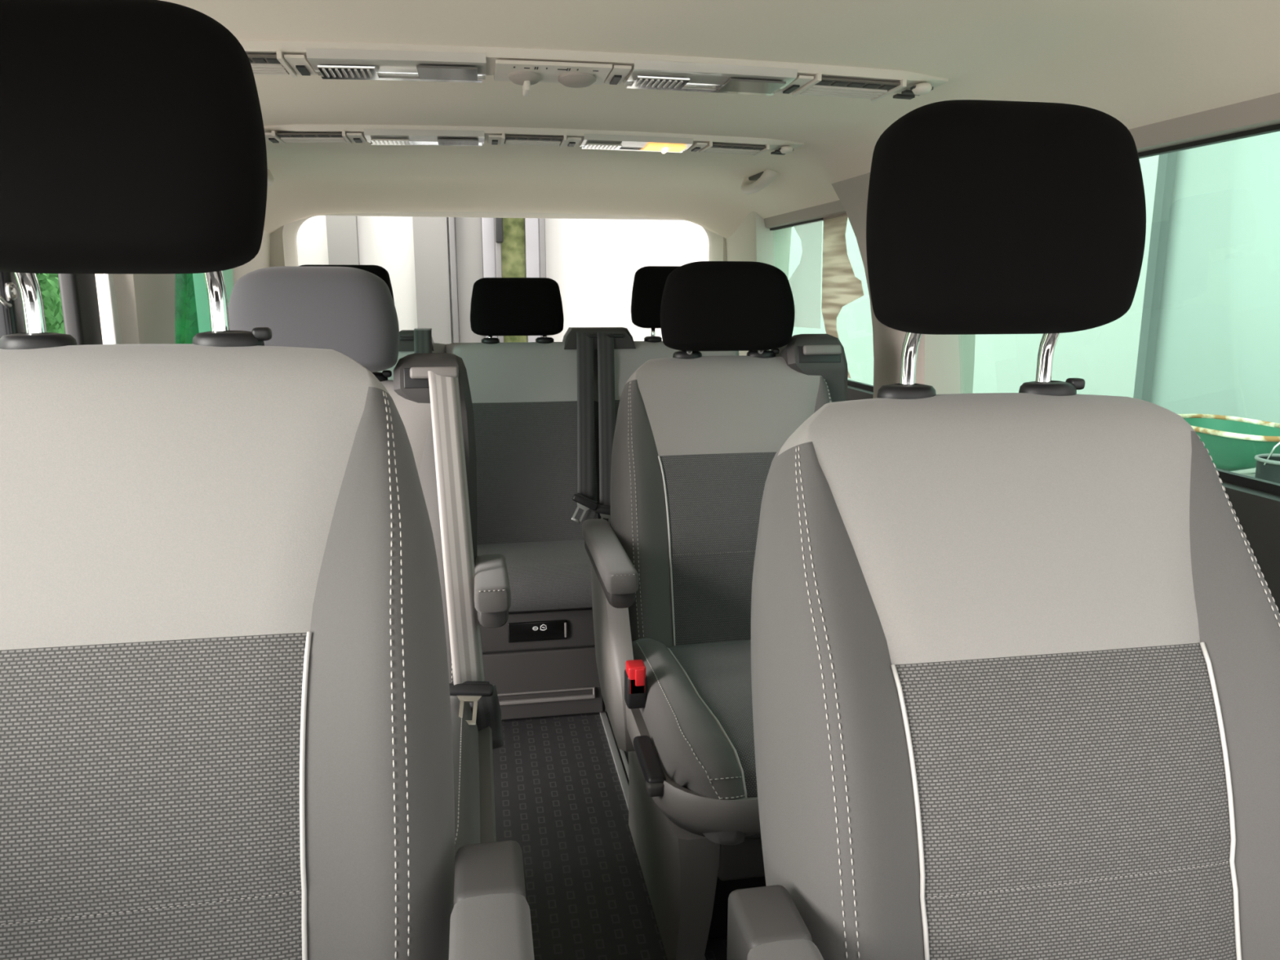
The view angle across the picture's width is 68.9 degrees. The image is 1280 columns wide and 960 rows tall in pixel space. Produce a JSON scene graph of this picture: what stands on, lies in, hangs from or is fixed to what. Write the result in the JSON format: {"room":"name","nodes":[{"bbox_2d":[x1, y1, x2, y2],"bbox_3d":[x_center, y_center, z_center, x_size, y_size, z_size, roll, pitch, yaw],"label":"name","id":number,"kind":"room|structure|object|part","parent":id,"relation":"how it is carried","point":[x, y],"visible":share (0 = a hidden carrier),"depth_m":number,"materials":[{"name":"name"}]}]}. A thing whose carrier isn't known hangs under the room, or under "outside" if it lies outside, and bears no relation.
{"room":"vehicle interior","nodes":[
{"label":"vehicle interior","id":0,"kind":"room"},
{"bbox_2d":[270,211,727,266],"bbox_3d":[-0.468,-0.683,3.313,1.860,0.721,0.115,-2,12,-10],"label":"window frame","id":1,"kind":"structure","parent":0,"point":[283,244],"depth_m":3.22,"materials":[{"name":"beige plastic"}]},
{"bbox_2d":[764,92,1279,228],"bbox_3d":[0.659,-0.642,1.773,0.100,0.172,3.450,-2,12,-10],"label":"trim","id":2,"kind":"structure","parent":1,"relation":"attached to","point":[1264,111],"depth_m":1.22,"materials":[{"name":"beige"}]},
{"bbox_2d":[492,711,727,959],"bbox_3d":[-0.148,0.788,1.740,1.720,0.040,3.800,-2,12,-10],"label":"floor","id":3,"kind":"structure","parent":0,"point":[559,795],"depth_m":1.91,"materials":[{"name":"rubber"}]},
{"bbox_2d":[0,271,26,337],"bbox_3d":[-0.955,0.146,1.481,0.057,1.316,0.125,-2,12,-10],"label":"pillar","id":4,"kind":"structure","parent":3,"relation":"on","point":[11,311],"depth_m":1.39,"materials":[{"name":"black"}]},
{"bbox_2d":[0,0,534,959],"bbox_3d":[-0.360,0.321,0.585,0.598,1.335,0.808,-2,12,-10],"label":"seat","id":5,"kind":"object","parent":3,"relation":"on","point":[226,731],"visible":1,"depth_m":0.74,"materials":[{"name":"grey fabric"}]},
{"bbox_3d":[-0.532,-0.158,0.806,0.015,0.120,0.044,-2,12,-10],"label":"headrest post","id":6,"kind":"part","parent":5,"relation":"part of","materials":[{"name":"silver metal"}]},
{"bbox_3d":[-0.413,0.302,0.707,0.314,0.335,0.122,-2,12,-10],"label":"panel","id":7,"kind":"part","parent":5,"relation":"part of","materials":[{"name":"grey fabric"}]},
{"bbox_3d":[-0.437,0.003,0.789,0.442,0.226,0.180,-2,12,-10],"label":"shoulder panel","id":8,"kind":"part","parent":5,"relation":"part of","materials":[{"name":"grey fabric"}]},
{"bbox_3d":[-0.380,-0.163,0.832,0.015,0.120,0.044,-2,12,-10],"label":"headrest post","id":9,"kind":"part","parent":5,"relation":"part of","materials":[{"name":"silver metal"}]},
{"bbox_3d":[-0.429,0.199,0.782,0.531,0.599,0.347,-2,12,-10],"label":"backrest","id":10,"kind":"part","parent":5,"relation":"part of","materials":[{"name":"grey fabric"}]},
{"bbox_3d":[-0.085,0.371,0.547,0.060,0.056,0.348,-2,12,-10],"label":"armrest","id":11,"kind":"part","parent":5,"relation":"part of","materials":[{"name":"grey fabric"}]},
{"bbox_2d":[227,266,511,857],"bbox_3d":[-0.482,0.255,1.387,0.580,1.131,0.852,-2,12,-10],"label":"seat","id":12,"kind":"object","parent":3,"relation":"on","point":[351,312],"visible":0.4,"depth_m":1.54,"materials":[{"name":"grey fabric"}]},
{"bbox_3d":[-0.547,-0.073,1.598,0.417,0.190,0.122,-2,12,-10],"label":"shoulder panel","id":13,"kind":"part","parent":12,"relation":"part of","materials":[{"name":"grey fabric"}]},
{"bbox_3d":[-0.541,0.135,1.600,0.502,0.595,0.288,-2,12,-10],"label":"backrest","id":14,"kind":"part","parent":12,"relation":"part of","materials":[{"name":"grey fabric"}]},
{"bbox_2d":[449,695,480,857],"bbox_3d":[-0.476,0.455,1.290,0.504,0.139,0.576,-2,12,-10],"label":"seat cushion","id":15,"kind":"object","parent":12,"relation":"on","point":[466,739],"depth_m":1.28,"materials":[{"name":"grey fabric"}]},
{"bbox_2d":[427,370,503,749],"bbox_3d":[-0.284,0.142,1.532,0.092,0.618,0.294,-3,12,-14],"label":"belt","id":16,"kind":"object","parent":12,"relation":"on","point":[468,684],"visible":0.87,"depth_m":1.52,"materials":[{"name":"grey fabric"}]},
{"bbox_3d":[-0.264,0.355,1.451,0.044,0.036,0.046,-2,12,-10],"label":"tongue plate","id":17,"kind":"part","parent":16,"relation":"part of","materials":[{"name":"silver metal"}]},
{"bbox_3d":[-0.246,0.167,1.550,0.056,0.066,0.293,-2,12,-10],"label":"armrest","id":18,"kind":"part","parent":12,"relation":"part of","materials":[{"name":"grey fabric"}]},
{"bbox_2d":[299,264,738,719],"bbox_3d":[-0.294,0.011,2.532,1.312,1.164,0.552,-2,12,-10],"label":"bench","id":19,"kind":"object","parent":3,"relation":"on","point":[541,662],"visible":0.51,"depth_m":2.57,"materials":[{"name":"grey fabric"}]},
{"bbox_3d":[-0.758,-0.080,2.623,0.435,0.601,0.180,-2,12,-10],"label":"backrest","id":20,"kind":"part","parent":19,"relation":"part of","materials":[{"name":"grey fabric"}]},
{"bbox_2d":[413,328,431,353],"bbox_3d":[-0.583,-0.172,2.531,0.051,0.466,0.156,-2,12,-10],"label":"belt","id":21,"kind":"object","parent":19,"relation":"attached to","point":[422,336],"visible":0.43,"depth_m":2.53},
{"bbox_3d":[-0.332,-0.095,2.696,0.425,0.601,0.180,-2,12,-10],"label":"backrest","id":22,"kind":"part","parent":19,"relation":"part of","materials":[{"name":"grey fabric"}]},
{"bbox_2d":[477,540,592,611],"bbox_3d":[-0.304,0.237,2.541,1.280,0.132,0.484,-2,12,-10],"label":"seat cushion","id":23,"kind":"object","parent":19,"relation":"on","point":[544,575],"depth_m":2.34,"materials":[{"name":"fabric"}]},
{"bbox_3d":[-0.261,0.385,2.378,0.150,0.052,0.008,-2,12,-10],"label":"release panel","id":24,"kind":"part","parent":19,"relation":"part of","materials":[{"name":"black"}]},
{"bbox_3d":[-0.320,-0.005,2.643,0.425,0.440,0.233,-2,12,-10],"label":"panel","id":25,"kind":"part","parent":19,"relation":"part of","materials":[{"name":"fabric"}]},
{"bbox_3d":[-0.292,0.528,2.412,0.395,0.182,0.018,-2,12,-10],"label":"drawer","id":26,"kind":"part","parent":19,"relation":"part of","materials":[{"name":"grey plastic"}]},
{"bbox_3d":[-0.294,0.561,2.404,0.360,0.029,0.012,-2,12,-10],"label":"drawer pull","id":27,"kind":"part","parent":19,"relation":"part of","materials":[{"name":"grey plastic"}]},
{"bbox_2d":[571,332,597,523],"bbox_3d":[-0.153,-0.119,2.606,0.073,0.579,0.189,0,12,0],"label":"belt","id":28,"kind":"object","parent":19,"relation":"attached to","point":[584,498],"visible":0.96,"depth_m":2.59,"materials":[{"name":"black fabric"}]},
{"bbox_3d":[-0.162,0.088,2.562,0.056,0.062,0.018,-2,12,-10],"label":"tongue plate","id":29,"kind":"part","parent":28,"relation":"part of","materials":[{"name":"silver metal"}]},
{"bbox_2d":[594,332,615,524],"bbox_3d":[-0.093,-0.108,2.619,0.074,0.606,0.188,0,12,-1],"label":"belt","id":30,"kind":"object","parent":19,"relation":"attached to","point":[606,366],"visible":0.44,"depth_m":2.60,"materials":[{"name":"black fabric"}]},
{"bbox_3d":[-0.092,0.117,2.579,0.045,0.057,0.017,-2,12,-10],"label":"tongue plate","id":31,"kind":"part","parent":30,"relation":"part of","materials":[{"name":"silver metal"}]},
{"bbox_3d":[0.100,-0.019,2.715,0.408,0.440,0.233,-2,12,-10],"label":"panel","id":32,"kind":"part","parent":19,"relation":"part of","materials":[{"name":"fabric"}]},
{"bbox_3d":[0.038,-0.419,2.701,0.011,0.080,0.015,-2,12,-10],"label":"headrest post","id":33,"kind":"part","parent":19,"relation":"part of","materials":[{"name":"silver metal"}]},
{"bbox_3d":[0.088,-0.110,2.768,0.408,0.601,0.180,-2,12,-10],"label":"backrest","id":34,"kind":"part","parent":19,"relation":"part of","materials":[{"name":"grey fabric"}]},
{"bbox_2d":[600,711,706,959],"bbox_3d":[0.037,0.749,1.817,0.054,0.006,1.360,-2,12,-10],"label":"rail","id":35,"kind":"object","parent":3,"relation":"on","point":[624,756],"visible":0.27,"depth_m":2.22,"materials":[{"name":"silver metal"}]},
{"bbox_2d":[582,261,848,959],"bbox_3d":[0.213,0.181,1.703,0.577,1.149,0.852,-2,12,-10],"label":"seat","id":36,"kind":"object","parent":35,"relation":"on","point":[697,438],"visible":0.7,"depth_m":1.84,"materials":[{"name":"grey fabric"}]},
{"bbox_3d":[-0.060,0.137,1.750,0.056,0.040,0.385,-2,12,-10],"label":"armrest","id":37,"kind":"part","parent":36,"relation":"part of","materials":[{"name":"grey fabric"}]},
{"bbox_3d":[0.014,0.431,1.427,0.028,0.022,0.140,-2,12,-10],"label":"slide lever","id":38,"kind":"part","parent":36,"relation":"part of","materials":[{"name":"black plastic"}]},
{"bbox_3d":[0.038,0.622,1.657,0.068,0.305,0.540,-2,12,-10],"label":"pedestal leg","id":39,"kind":"part","parent":36,"relation":"part of","materials":[{"name":"grey plastic"}]},
{"bbox_2d":[631,638,745,844],"bbox_3d":[0.253,0.388,1.613,0.504,0.139,0.576,-2,12,-10],"label":"seat cushion","id":40,"kind":"object","parent":36,"relation":"on","point":[689,712],"depth_m":1.43,"materials":[{"name":"grey fabric"}]},
{"bbox_3d":[0.254,0.398,1.609,0.330,0.122,0.542,-2,12,-10],"label":"cushion panel","id":41,"kind":"part","parent":36,"relation":"part of","materials":[{"name":"fabric"}]},
{"bbox_3d":[0.201,0.140,1.868,0.313,0.376,0.114,-2,12,-10],"label":"panel","id":42,"kind":"part","parent":36,"relation":"part of","materials":[{"name":"fabric"}]},
{"bbox_3d":[0.189,0.051,1.920,0.502,0.595,0.288,-2,12,-10],"label":"backrest","id":43,"kind":"part","parent":36,"relation":"part of","materials":[{"name":"grey fabric"}]},
{"bbox_3d":[0.182,-0.156,1.918,0.417,0.190,0.122,-2,12,-10],"label":"shoulder panel","id":44,"kind":"part","parent":36,"relation":"part of","materials":[{"name":"grey fabric"}]},
{"bbox_3d":[0.251,-0.266,1.944,0.013,0.056,0.039,-2,12,-10],"label":"headrest post","id":45,"kind":"part","parent":36,"relation":"part of","materials":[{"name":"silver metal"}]},
{"bbox_2d":[726,99,1279,959],"bbox_3d":[0.384,0.327,0.703,0.598,1.277,0.808,-2,12,-10],"label":"seat","id":46,"kind":"object","parent":3,"relation":"on","point":[1015,657],"visible":1,"depth_m":0.86,"materials":[{"name":"grey fabric"}]},
{"bbox_3d":[0.141,0.423,0.582,0.060,0.056,0.348,-2,12,-10],"label":"armrest","id":47,"kind":"part","parent":46,"relation":"part of","materials":[{"name":"grey fabric"}]},
{"bbox_3d":[0.278,-0.126,0.941,0.015,0.120,0.044,-2,12,-10],"label":"headrest post","id":48,"kind":"part","parent":46,"relation":"part of","materials":[{"name":"silver metal"}]},
{"bbox_3d":[0.367,0.035,0.923,0.442,0.226,0.180,-2,12,-10],"label":"shoulder panel","id":49,"kind":"part","parent":46,"relation":"part of","materials":[{"name":"grey fabric"}]},
{"bbox_3d":[0.375,0.230,0.916,0.531,0.599,0.347,-2,12,-10],"label":"backrest","id":50,"kind":"part","parent":46,"relation":"part of","materials":[{"name":"grey fabric"}]},
{"bbox_3d":[0.429,-0.131,0.967,0.015,0.120,0.044,-2,12,-10],"label":"headrest post","id":51,"kind":"part","parent":46,"relation":"part of","materials":[{"name":"silver metal"}]},
{"bbox_3d":[0.392,0.334,0.841,0.314,0.335,0.122,-2,12,-10],"label":"panel","id":52,"kind":"part","parent":46,"relation":"part of","materials":[{"name":"grey fabric"}]},
{"bbox_2d":[160,0,1279,238],"bbox_3d":[-0.165,-0.569,1.562,1.735,0.240,3.544,-2,12,-10],"label":"ceiling","id":53,"kind":"structure","parent":0,"point":[1137,63],"depth_m":1.33,"materials":[{"name":"fabric"}]},
{"bbox_2d":[266,168,274,186],"bbox_3d":[-0.974,-0.781,2.361,0.064,0.068,0.240,-2,12,-10],"label":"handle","id":54,"kind":"object","parent":53,"relation":"attached to","point":[270,178],"visible":0.13,"depth_m":2.42,"materials":[{"name":"beige plastic"}]},
{"bbox_2d":[263,124,804,155],"bbox_3d":[-0.209,-0.720,1.975,1.144,0.038,0.108,-2,12,-10],"label":"console","id":55,"kind":"object","parent":53,"relation":"attached to","point":[380,135],"visible":0.98,"depth_m":1.94,"materials":[{"name":"beige plastic"}]},
{"bbox_2d":[264,133,273,142],"bbox_3d":[-0.743,-0.692,1.885,0.026,0.005,0.093,-2,12,-10],"label":"switch plate","id":56,"kind":"object","parent":55,"relation":"attached to","point":[268,136],"depth_m":1.86,"materials":[{"name":"beige plastic"}]},
{"bbox_2d":[268,137,279,142],"bbox_3d":[-0.745,-0.691,1.900,0.011,0.003,0.045,-2,12,-10],"label":"switch","id":57,"kind":"object","parent":55,"relation":"attached to","point":[271,140],"depth_m":1.89,"materials":[{"name":"black plastic"}]},
{"bbox_2d":[271,130,351,143],"bbox_3d":[-0.665,-0.696,1.896,0.140,0.014,0.103,-2,12,-10],"label":"vent","id":58,"kind":"object","parent":55,"relation":"attached to","point":[277,136],"depth_m":1.87,"materials":[{"name":"grey plastic"}]},
{"bbox_2d":[346,133,366,142],"bbox_3d":[-0.580,-0.701,1.912,0.029,0.005,0.093,-2,12,-10],"label":"switch plate","id":59,"kind":"object","parent":55,"relation":"attached to","point":[350,137],"depth_m":1.90,"materials":[{"name":"beige plastic"}]},
{"bbox_2d":[353,137,362,142],"bbox_3d":[-0.583,-0.701,1.927,0.013,0.003,0.045,-2,12,-10],"label":"switch","id":60,"kind":"object","parent":55,"relation":"attached to","point":[355,140],"depth_m":1.92,"materials":[{"name":"black plastic"}]},
{"bbox_2d":[437,138,478,145],"bbox_3d":[-0.378,-0.704,1.943,0.083,0.004,0.066,-2,12,-10],"label":"light","id":61,"kind":"object","parent":55,"relation":"on","point":[440,141],"depth_m":1.93,"materials":[{"name":"grey"}]},
{"bbox_2d":[491,139,497,144],"bbox_3d":[-0.307,-0.714,1.973,0.012,0.003,0.045,-2,12,-10],"label":"switch","id":62,"kind":"object","parent":55,"relation":"attached to","point":[493,141],"depth_m":1.96,"materials":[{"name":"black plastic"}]},
{"bbox_2d":[488,134,502,143],"bbox_3d":[-0.304,-0.714,1.958,0.028,0.004,0.093,-2,12,-10],"label":"switch plate","id":63,"kind":"object","parent":55,"relation":"attached to","point":[492,139],"depth_m":1.94,"materials":[{"name":"beige plastic"}]},
{"bbox_2d":[500,133,566,147],"bbox_3d":[-0.226,-0.717,1.970,0.133,0.010,0.103,-2,12,-10],"label":"vent","id":64,"kind":"object","parent":55,"relation":"attached to","point":[559,140],"depth_m":1.94,"materials":[{"name":"grey plastic"}]},
{"bbox_2d":[567,142,575,146],"bbox_3d":[-0.147,-0.719,2.000,0.012,0.003,0.045,-2,12,-10],"label":"switch","id":65,"kind":"object","parent":55,"relation":"attached to","point":[569,144],"depth_m":2.00,"materials":[{"name":"black plastic"}]},
{"bbox_2d":[563,137,581,146],"bbox_3d":[-0.144,-0.720,1.986,0.028,0.004,0.093,-2,12,-10],"label":"switch plate","id":66,"kind":"object","parent":55,"relation":"attached to","point":[567,141],"depth_m":1.97,"materials":[{"name":"beige plastic"}]},
{"bbox_2d":[643,144,686,151],"bbox_3d":[0.054,-0.717,2.018,0.081,0.004,0.066,-2,12,-10],"label":"light","id":67,"kind":"object","parent":55,"relation":"on","point":[651,148],"depth_m":2.00,"materials":[{"name":"yellow"}]},
{"bbox_3d":[0.054,-0.715,2.022,0.010,0.010,0.040,-2,12,-10],"label":"bulb","id":68,"kind":"part","parent":55,"relation":"part of","materials":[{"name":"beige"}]},
{"bbox_2d":[691,146,700,151],"bbox_3d":[0.122,-0.725,2.047,0.010,0.003,0.045,-2,12,-10],"label":"switch","id":69,"kind":"object","parent":55,"relation":"attached to","point":[693,148],"depth_m":2.04,"materials":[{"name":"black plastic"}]},
{"bbox_2d":[687,142,707,151],"bbox_3d":[0.125,-0.725,2.033,0.024,0.004,0.093,-2,12,-10],"label":"switch plate","id":70,"kind":"object","parent":55,"relation":"attached to","point":[692,146],"depth_m":2.02,"materials":[{"name":"beige plastic"}]},
{"bbox_2d":[698,141,769,155],"bbox_3d":[0.205,-0.726,2.045,0.132,0.014,0.103,-2,12,-10],"label":"vent","id":71,"kind":"object","parent":55,"relation":"attached to","point":[752,148],"depth_m":2.01,"materials":[{"name":"grey plastic"}]},
{"bbox_3d":[0.319,-0.719,2.034,0.028,0.013,0.037,-2,12,-10],"label":"nozzle knob","id":72,"kind":"part","parent":55,"relation":"part of","materials":[{"name":"beige plastic"}]},
{"bbox_2d":[238,40,948,101],"bbox_3d":[-0.095,-0.590,1.359,1.135,0.047,0.121,-2,12,-10],"label":"console","id":73,"kind":"object","parent":53,"relation":"attached to","point":[525,67],"visible":0.93,"depth_m":1.33,"materials":[{"name":"beige plastic"}]},
{"bbox_2d":[246,50,297,77],"bbox_3d":[-0.535,-0.571,1.282,0.102,0.012,0.115,-2,12,-10],"label":"vent","id":74,"kind":"object","parent":73,"relation":"attached to","point":[262,62],"depth_m":1.27,"materials":[{"name":"grey plastic"}]},
{"bbox_2d":[284,54,316,75],"bbox_3d":[-0.470,-0.575,1.294,0.026,0.004,0.104,-2,12,-10],"label":"switch plate","id":75,"kind":"object","parent":73,"relation":"attached to","point":[294,64],"depth_m":1.28,"materials":[{"name":"beige plastic"}]},
{"bbox_2d":[295,65,310,75],"bbox_3d":[-0.473,-0.575,1.310,0.011,0.003,0.050,-2,12,-10],"label":"switch","id":76,"kind":"object","parent":73,"relation":"attached to","point":[304,70],"depth_m":1.31,"materials":[{"name":"black plastic"}]},
{"bbox_2d":[416,65,477,80],"bbox_3d":[-0.273,-0.577,1.324,0.083,0.004,0.073,-2,12,-10],"label":"light","id":77,"kind":"object","parent":73,"relation":"on","point":[424,73],"depth_m":1.32,"materials":[{"name":"grey"}]},
{"bbox_3d":[-0.128,-0.590,1.352,0.162,0.005,0.111,-2,12,-10],"label":"control panel","id":78,"kind":"part","parent":73,"relation":"part of","materials":[{"name":"beige plastic"}]},
{"bbox_2d":[609,75,622,84],"bbox_3d":[-0.036,-0.593,1.384,0.011,0.003,0.050,-2,12,-10],"label":"switch","id":79,"kind":"object","parent":73,"relation":"attached to","point":[614,79],"depth_m":1.38,"materials":[{"name":"black plastic"}]},
{"bbox_2d":[604,65,631,84],"bbox_3d":[-0.033,-0.594,1.368,0.025,0.004,0.104,-2,12,-10],"label":"switch plate","id":80,"kind":"object","parent":73,"relation":"attached to","point":[613,74],"depth_m":1.36,"materials":[{"name":"beige plastic"}]},
{"bbox_2d":[717,78,786,93],"bbox_3d":[0.167,-0.590,1.400,0.084,0.004,0.073,-2,12,-10],"label":"light","id":81,"kind":"object","parent":73,"relation":"on","point":[742,86],"depth_m":1.39,"materials":[{"name":"grey"}]},
{"bbox_2d":[782,84,799,93],"bbox_3d":[0.232,-0.599,1.431,0.010,0.003,0.050,-2,12,-10],"label":"switch","id":82,"kind":"object","parent":73,"relation":"attached to","point":[793,89],"depth_m":1.43,"materials":[{"name":"black plastic"}]},
{"bbox_2d":[777,75,813,93],"bbox_3d":[0.234,-0.599,1.415,0.022,0.004,0.104,-2,12,-10],"label":"switch plate","id":83,"kind":"object","parent":73,"relation":"attached to","point":[795,83],"depth_m":1.40,"materials":[{"name":"beige plastic"}]},
{"bbox_2d":[791,73,906,101],"bbox_3d":[0.317,-0.600,1.427,0.138,0.014,0.115,-2,12,-10],"label":"vent","id":84,"kind":"object","parent":73,"relation":"attached to","point":[873,86],"depth_m":1.40,"materials":[{"name":"grey plastic"}]},
{"bbox_3d":[0.428,-0.593,1.417,0.028,0.013,0.037,-2,12,-10],"label":"nozzle knob","id":85,"kind":"part","parent":73,"relation":"part of","materials":[{"name":"beige plastic"}]},
{"bbox_2d":[741,169,779,194],"bbox_3d":[0.328,-0.820,2.554,0.064,0.068,0.240,-2,12,-10],"label":"handle","id":86,"kind":"object","parent":53,"relation":"attached to","point":[749,185],"visible":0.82,"depth_m":2.49,"materials":[{"name":"beige plastic"}]},
{"bbox_2d":[821,213,863,378],"bbox_3d":[0.537,-0.498,2.491,0.040,0.446,0.299,-2,12,-10],"label":"paper strip","id":87,"kind":"object","parent":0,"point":[841,286],"visible":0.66,"depth_m":2.50,"materials":[{"name":"beige paper"}]},
{"bbox_2d":[847,385,1279,613],"bbox_3d":[0.687,0.287,1.968,0.105,0.850,3.450,-2,12,-10],"label":"panel","id":88,"kind":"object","parent":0,"point":[1258,512],"depth_m":1.16,"materials":[{"name":"grey plastic"}]},
{"bbox_2d":[725,211,791,355],"bbox_3d":[0.389,-0.647,3.268,0.130,0.560,0.470,-2,12,-10],"label":"trim","id":89,"kind":"structure","parent":88,"relation":"attached to","point":[752,241],"depth_m":3.04,"materials":[{"name":"beige plastic"}]},
{"bbox_2d":[769,214,873,391],"bbox_3d":[0.521,-0.511,2.625,0.059,0.480,1.016,-2,12,-10],"label":"window","id":90,"kind":"structure","parent":88,"relation":"in","point":[855,384],"depth_m":2.54,"materials":[{"name":"black plastic"}]},
{"bbox_2d":[831,172,975,398],"bbox_3d":[0.582,-0.419,2.152,0.140,0.560,0.520,-2,12,-10],"label":"trim","id":91,"kind":"structure","parent":88,"relation":"attached to","point":[944,362],"depth_m":2.03,"materials":[{"name":"beige"}]},
{"bbox_2d":[1137,124,1279,495],"bbox_3d":[0.724,-0.278,1.486,0.059,0.480,0.936,-2,12,-10],"label":"window","id":92,"kind":"structure","parent":88,"relation":"in","point":[1259,484],"depth_m":1.21,"materials":[{"name":"black rubber"}]},
{"bbox_3d":[-1.042,0.347,1.673,0.105,0.850,3.450,-2,12,-10],"label":"wall","id":93,"kind":"structure","parent":0,"visible":0},
{"bbox_2d":[57,273,102,345],"bbox_3d":[-1.031,0.042,1.794,0.030,1.280,0.100,-2,12,-10],"label":"trim","id":94,"kind":"structure","parent":93,"relation":"attached to","point":[78,291],"depth_m":1.69,"materials":[{"name":"grey plastic"}]},
{"bbox_2d":[103,274,122,344],"bbox_3d":[-1.029,0.020,1.898,0.012,1.280,0.040,-2,12,-10],"label":"trim","id":95,"kind":"structure","parent":93,"relation":"attached to","point":[113,312],"depth_m":1.81,"materials":[{"name":"white paint"}]},
{"bbox_2d":[94,273,175,344],"bbox_3d":[-1.070,0.010,2.050,0.140,1.360,0.360,-2,12,-10],"label":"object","id":96,"kind":"structure","parent":93,"relation":"attached to","point":[145,303],"depth_m":1.86,"materials":[{"name":"beige plastic"}]},
{"bbox_2d":[174,273,199,343],"bbox_3d":[-1.362,-0.102,2.784,0.070,1.425,1.062,-2,12,-10],"label":"window","id":97,"kind":"structure","parent":93,"relation":"in","point":[186,325],"depth_m":2.84,"materials":[{"name":"green"}]},
{"bbox_2d":[192,229,271,333],"bbox_3d":[-1.244,-0.576,2.919,0.130,0.560,0.610,-2,12,-10],"label":"trim","id":98,"kind":"structure","parent":93,"relation":"attached to","point":[262,260],"depth_m":2.67,"materials":[{"name":"beige plastic"}]},
{"label":"outside","id":99,"kind":"structure","parent":0,"visible":0},
{"bbox_3d":[-0.397,0.884,3.218,24.000,0.100,24.000,-2,12,-10],"label":"floor","id":100,"kind":"structure","parent":99,"visible":0},
{"bbox_2d":[35,273,65,333],"bbox_3d":[-2.694,-0.340,3.700,1.758,2.194,4.291,-2,12,-10],"label":"hedge","id":101,"kind":"object","parent":100,"relation":"on","point":[49,285],"visible":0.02,"depth_m":5.14,"materials":[{"name":"green plant"}]},
{"bbox_2d":[297,155,1159,397],"bbox_3d":[-1.525,-1.896,6.283,11.000,4.300,0.200,-2,12,-10],"label":"wall","id":102,"kind":"structure","parent":100,"relation":"on","point":[593,263],"depth_m":6.59,"materials":[{"name":"grey paint"}]},
{"bbox_2d":[325,215,359,264],"bbox_3d":[-1.953,-1.855,6.080,0.188,4.100,0.080,-2,12,-10],"label":"trim","id":103,"kind":"structure","parent":102,"relation":"attached to","point":[342,234],"depth_m":6.10,"materials":[{"name":"grey"}]},
{"bbox_2d":[412,216,452,344],"bbox_3d":[-1.397,-1.874,6.176,0.220,4.100,0.080,-2,12,-10],"label":"trim","id":104,"kind":"structure","parent":102,"relation":"attached to","point":[429,233],"depth_m":6.24,"materials":[{"name":"grey"}]},
{"bbox_2d":[448,217,547,342],"bbox_3d":[-0.953,-1.634,6.249,0.636,2.300,0.165,-2,12,-10],"label":"window","id":105,"kind":"structure","parent":102,"relation":"in","point":[480,247],"depth_m":6.29,"materials":[{"name":"grey"}]},
{"bbox_3d":[-1.251,-1.628,6.221,0.038,2.300,0.080,-2,12,-10],"label":"frame","id":106,"kind":"part","parent":105,"relation":"part of","materials":[{"name":"grey"}]},
{"bbox_3d":[-1.016,-1.636,6.261,0.083,2.300,0.080,-2,12,-10],"label":"frame","id":107,"kind":"part","parent":105,"relation":"part of","materials":[{"name":"grey"}]},
{"bbox_3d":[-0.953,-1.634,6.252,0.038,2.300,0.100,-2,12,-10],"label":"frame","id":108,"kind":"part","parent":105,"relation":"part of","materials":[{"name":"grey"}]},
{"bbox_3d":[-0.865,-1.652,6.336,0.166,2.300,0.020,-2,12,-10],"label":"garden pane","id":109,"kind":"part","parent":105,"relation":"part of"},
{"bbox_3d":[-0.731,-1.646,6.309,0.089,2.300,0.080,-2,12,-10],"label":"frame","id":110,"kind":"part","parent":105,"relation":"part of","materials":[{"name":"grey"}]},
{"bbox_3d":[-0.666,-1.650,6.330,0.045,2.300,0.090,-2,12,-10],"label":"frame","id":111,"kind":"part","parent":105,"relation":"part of","materials":[{"name":"grey"}]},
{"bbox_2d":[1150,131,1279,477],"bbox_3d":[4.923,-1.369,3.704,0.200,4.300,14.000,-2,12,-10],"label":"window","id":112,"kind":"structure","parent":100,"relation":"on","point":[1217,352],"depth_m":6.85,"materials":[{"name":"glass"}]},
{"bbox_2d":[1133,151,1177,402],"bbox_3d":[4.107,-2.143,7.491,0.080,4.100,0.327,-2,12,-10],"label":"trim","id":113,"kind":"structure","parent":112,"relation":"attached to","point":[1166,165],"depth_m":7.45,"materials":[{"name":"grey"}]},
{"bbox_2d":[1177,413,1279,475],"bbox_3d":[3.686,-0.037,5.874,0.642,0.639,1.535,-2,12,-10],"label":"bowl","id":114,"kind":"object","parent":100,"relation":"on","point":[1233,443],"visible":0.34,"depth_m":5.63,"materials":[{"name":"green paint"}]},
{"bbox_3d":[3.570,-0.051,5.734,0.068,0.396,1.312,-1,12,-6],"label":"handle","id":115,"kind":"part","parent":114,"relation":"part of","materials":[{"name":"silver metal"}]},
{"bbox_3d":[3.840,-0.060,5.780,0.068,0.396,1.312,-3,12,-13],"label":"handle","id":116,"kind":"part","parent":114,"relation":"part of","materials":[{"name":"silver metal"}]},
{"bbox_2d":[1253,441,1279,483],"bbox_3d":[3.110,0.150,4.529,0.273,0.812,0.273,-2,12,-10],"label":"bucket","id":117,"kind":"object","parent":100,"relation":"on","point":[1268,465],"visible":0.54,"depth_m":4.45,"materials":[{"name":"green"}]},
{"bbox_3d":[3.114,-0.156,4.441,0.259,0.176,0.060,-2,12,-10],"label":"bail handle","id":118,"kind":"part","parent":117,"relation":"part of","materials":[{"name":"silver metal"}]}
]}

